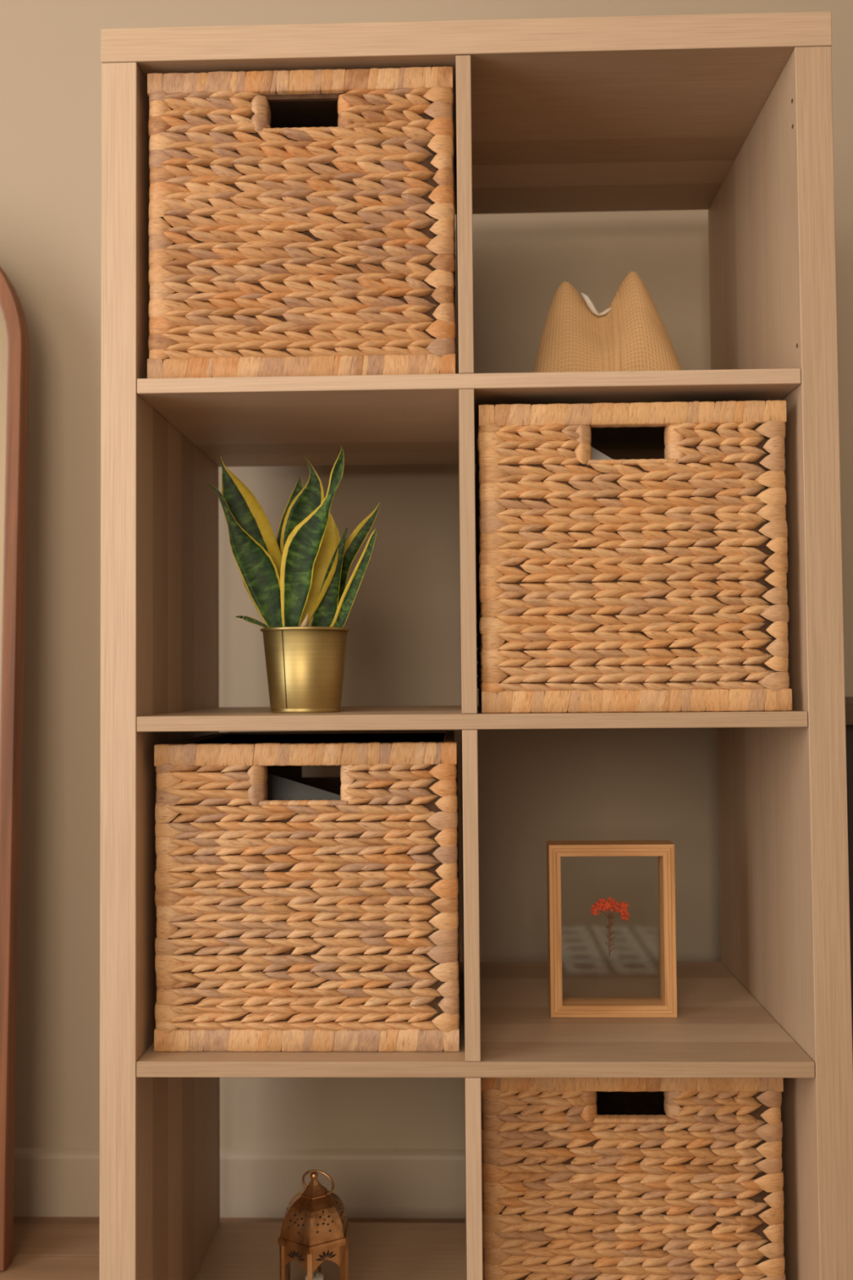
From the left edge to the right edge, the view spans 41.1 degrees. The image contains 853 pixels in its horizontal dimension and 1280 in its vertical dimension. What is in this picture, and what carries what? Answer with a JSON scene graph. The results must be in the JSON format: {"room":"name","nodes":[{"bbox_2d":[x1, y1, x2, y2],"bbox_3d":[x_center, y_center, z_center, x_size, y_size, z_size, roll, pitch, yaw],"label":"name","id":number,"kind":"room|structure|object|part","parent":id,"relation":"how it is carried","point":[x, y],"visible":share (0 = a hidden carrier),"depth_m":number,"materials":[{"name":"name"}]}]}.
{"room":"living room","nodes":[
{"label":"living room","id":0,"kind":"room"},
{"bbox_2d":[0,1216,465,1279],"bbox_3d":[0.292,0.829,-0.117,4.250,0.120,3.715,-1,-2,2],"label":"floor","id":1,"kind":"structure","parent":0,"point":[44,1247],"depth_m":1.57,"materials":[{"name":"brown wood"}]},
{"bbox_2d":[0,266,29,1271],"bbox_3d":[-0.790,0.113,1.607,0.460,1.450,0.157,-1,-2,2],"label":"floor mirror","id":2,"kind":"object","parent":1,"relation":"on","point":[14,335],"visible":1,"depth_m":1.56,"materials":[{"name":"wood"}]},
{"bbox_2d":[99,11,852,1279],"bbox_3d":[0.050,0.091,1.364,0.762,1.463,0.410,-1,-2,2],"label":"shelving unit","id":3,"kind":"object","parent":1,"relation":"on","point":[729,116],"visible":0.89,"depth_m":1.20,"materials":[{"name":"brown wood"}]},
{"bbox_3d":[-0.312,0.094,1.374,0.037,1.388,0.409,-1,-2,2],"label":"panel","id":4,"kind":"part","parent":3,"relation":"part of","materials":[{"name":"brown wood"}]},
{"bbox_2d":[146,66,456,378],"bbox_3d":[-0.128,-0.432,1.353,0.326,0.328,0.335,-1,-2,2],"label":"storage basket","id":5,"kind":"object","parent":3,"relation":"on","point":[322,251],"visible":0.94,"depth_m":1.19,"materials":[{"name":"wicker"}]},
{"bbox_2d":[260,626,350,712],"bbox_3d":[-0.137,0.034,1.285,0.101,0.094,0.101,-1,-2,2],"label":"plant pot","id":6,"kind":"object","parent":3,"relation":"on","point":[305,665],"visible":1,"depth_m":1.25,"materials":[{"name":"gold metal"}]},
{"bbox_2d":[206,444,381,627],"bbox_3d":[-0.150,-0.105,1.290,0.195,0.219,0.078,-1,-2,2],"label":"snake plant","id":7,"kind":"object","parent":6,"relation":"on","point":[296,578],"visible":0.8,"depth_m":1.28,"materials":[{"name":"green plant"}]},
{"bbox_2d":[154,729,460,1052],"bbox_3d":[-0.122,0.274,1.350,0.322,0.321,0.335,-1,-2,2],"label":"storage basket","id":8,"kind":"object","parent":3,"relation":"on","point":[290,926],"visible":1,"depth_m":1.19,"materials":[{"name":"wicker"}]},
{"bbox_2d":[266,773,341,799],"bbox_3d":[-0.136,0.282,1.258,0.113,0.275,0.051,-1,-2,2],"label":"folder","id":9,"kind":"object","parent":8,"relation":"in","point":[279,788],"visible":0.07,"depth_m":1.28,"materials":[{"name":"grey"}]},
{"bbox_2d":[277,1169,349,1279],"bbox_3d":[-0.133,0.708,1.343,0.080,0.156,0.092,-1,-2,2],"label":"lantern","id":10,"kind":"object","parent":3,"relation":"on","point":[314,1229],"visible":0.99,"depth_m":1.32,"materials":[{"name":"brown metal"}]},
{"bbox_3d":[-0.168,0.738,1.323,0.004,0.070,0.005,1,-2,-28],"label":"post","id":11,"kind":"part","parent":10,"relation":"part of","materials":[{"name":"brown metal"}]},
{"bbox_3d":[-0.167,0.740,1.363,0.004,0.070,0.005,-2,-2,32],"label":"post","id":12,"kind":"part","parent":10,"relation":"part of","materials":[{"name":"brown metal"}]},
{"bbox_3d":[-0.133,0.737,1.301,0.005,0.070,0.004,-1,-2,2],"label":"post","id":13,"kind":"part","parent":10,"relation":"part of","materials":[{"name":"brown metal"}]},
{"bbox_2d":[305,1271,323,1279],"bbox_3d":[-0.132,0.759,1.341,0.021,0.028,0.021,-1,-2,2],"label":"candle","id":14,"kind":"object","parent":10,"relation":"in","point":[316,1275],"visible":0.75,"depth_m":1.34,"materials":[{"name":"wax"}]},
{"bbox_3d":[-0.129,0.646,1.352,0.038,0.024,0.021,-1,-2,2],"label":"ring handle","id":15,"kind":"part","parent":10,"relation":"part of","materials":[{"name":"brown metal"}]},
{"bbox_3d":[-0.131,0.740,1.382,0.005,0.070,0.004,-1,-2,2],"label":"post","id":16,"kind":"part","parent":10,"relation":"part of","materials":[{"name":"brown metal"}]},
{"bbox_3d":[-0.098,0.738,1.321,0.004,0.070,0.005,-2,-2,32],"label":"post","id":17,"kind":"part","parent":10,"relation":"part of","materials":[{"name":"brown metal"}]},
{"bbox_3d":[-0.097,0.739,1.361,0.004,0.070,0.005,1,-2,-28],"label":"post","id":18,"kind":"part","parent":10,"relation":"part of","materials":[{"name":"brown metal"}]},
{"bbox_3d":[0.056,0.803,1.339,0.760,0.038,0.409,-1,-2,2],"label":"panel","id":19,"kind":"part","parent":3,"relation":"part of","materials":[{"name":"brown wood"}]},
{"bbox_3d":[0.044,-0.622,1.389,0.762,0.036,0.410,-1,-2,2],"label":"panel","id":20,"kind":"part","parent":3,"relation":"part of","materials":[{"name":"brown wood"}]},
{"bbox_2d":[533,271,682,372],"bbox_3d":[0.220,-0.357,1.369,0.198,0.173,0.107,-1,-2,2],"label":"vase","id":21,"kind":"object","parent":3,"relation":"on","point":[631,334],"visible":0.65,"depth_m":1.34,"materials":[{"name":"beige"}]},
{"bbox_2d":[546,840,677,1017],"bbox_3d":[0.213,0.333,1.314,0.143,0.196,0.034,-1,-2,2],"label":"frame","id":22,"kind":"object","parent":3,"relation":"on","point":[665,1006],"visible":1,"depth_m":1.30,"materials":[{"name":"brown wood"}]},
{"bbox_3d":[0.213,0.346,1.322,0.003,0.044,0.003,1,-3,-43],"label":"flower stem","id":23,"kind":"part","parent":22,"relation":"part of","materials":[{"name":"plant"}]},
{"bbox_2d":[480,1077,786,1279],"bbox_3d":[0.223,0.622,1.360,0.323,0.323,0.336,-1,-2,2],"label":"storage basket","id":24,"kind":"object","parent":3,"relation":"on","point":[583,1178],"visible":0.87,"depth_m":1.20,"materials":[{"name":"wicker"}]},
{"bbox_2d":[475,400,792,713],"bbox_3d":[0.219,-0.081,1.336,0.321,0.322,0.335,-1,-2,2],"label":"storage basket","id":25,"kind":"object","parent":3,"relation":"on","point":[623,585],"visible":0.99,"depth_m":1.17,"materials":[{"name":"wicker"}]},
{"bbox_2d":[591,446,612,459],"bbox_3d":[0.240,-0.078,1.236,0.129,0.284,0.032,-1,-2,2],"label":"paper sheet","id":26,"kind":"object","parent":25,"relation":"in","point":[596,455],"visible":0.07,"depth_m":1.25,"materials":[{"name":"white paper"}]},
{"bbox_3d":[0.411,0.087,1.355,0.037,1.388,0.409,-1,-2,2],"label":"panel","id":27,"kind":"part","parent":3,"relation":"part of","materials":[{"name":"brown wood"}]},
{"bbox_2d":[844,697,852,1043],"bbox_3d":[0.875,0.445,1.415,0.830,0.746,0.410,-1,-2,2],"label":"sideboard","id":28,"kind":"object","parent":1,"relation":"on","point":[849,700],"visible":0.02,"depth_m":1.25,"materials":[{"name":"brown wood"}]},
{"bbox_2d":[0,0,852,1148],"bbox_3d":[0.330,-0.382,1.734,4.250,2.670,0.100,-1,-2,2],"label":"wall","id":29,"kind":"structure","parent":0,"point":[536,787],"depth_m":1.69,"materials":[{"name":"paint"}]},
{"bbox_2d":[13,1147,465,1218],"bbox_3d":[0.339,0.783,1.637,4.050,0.094,0.012,-1,-2,2],"label":"baseboard","id":30,"kind":"structure","parent":29,"relation":"attached to","point":[258,1183],"depth_m":1.65,"materials":[{"name":"paint"}]}
]}

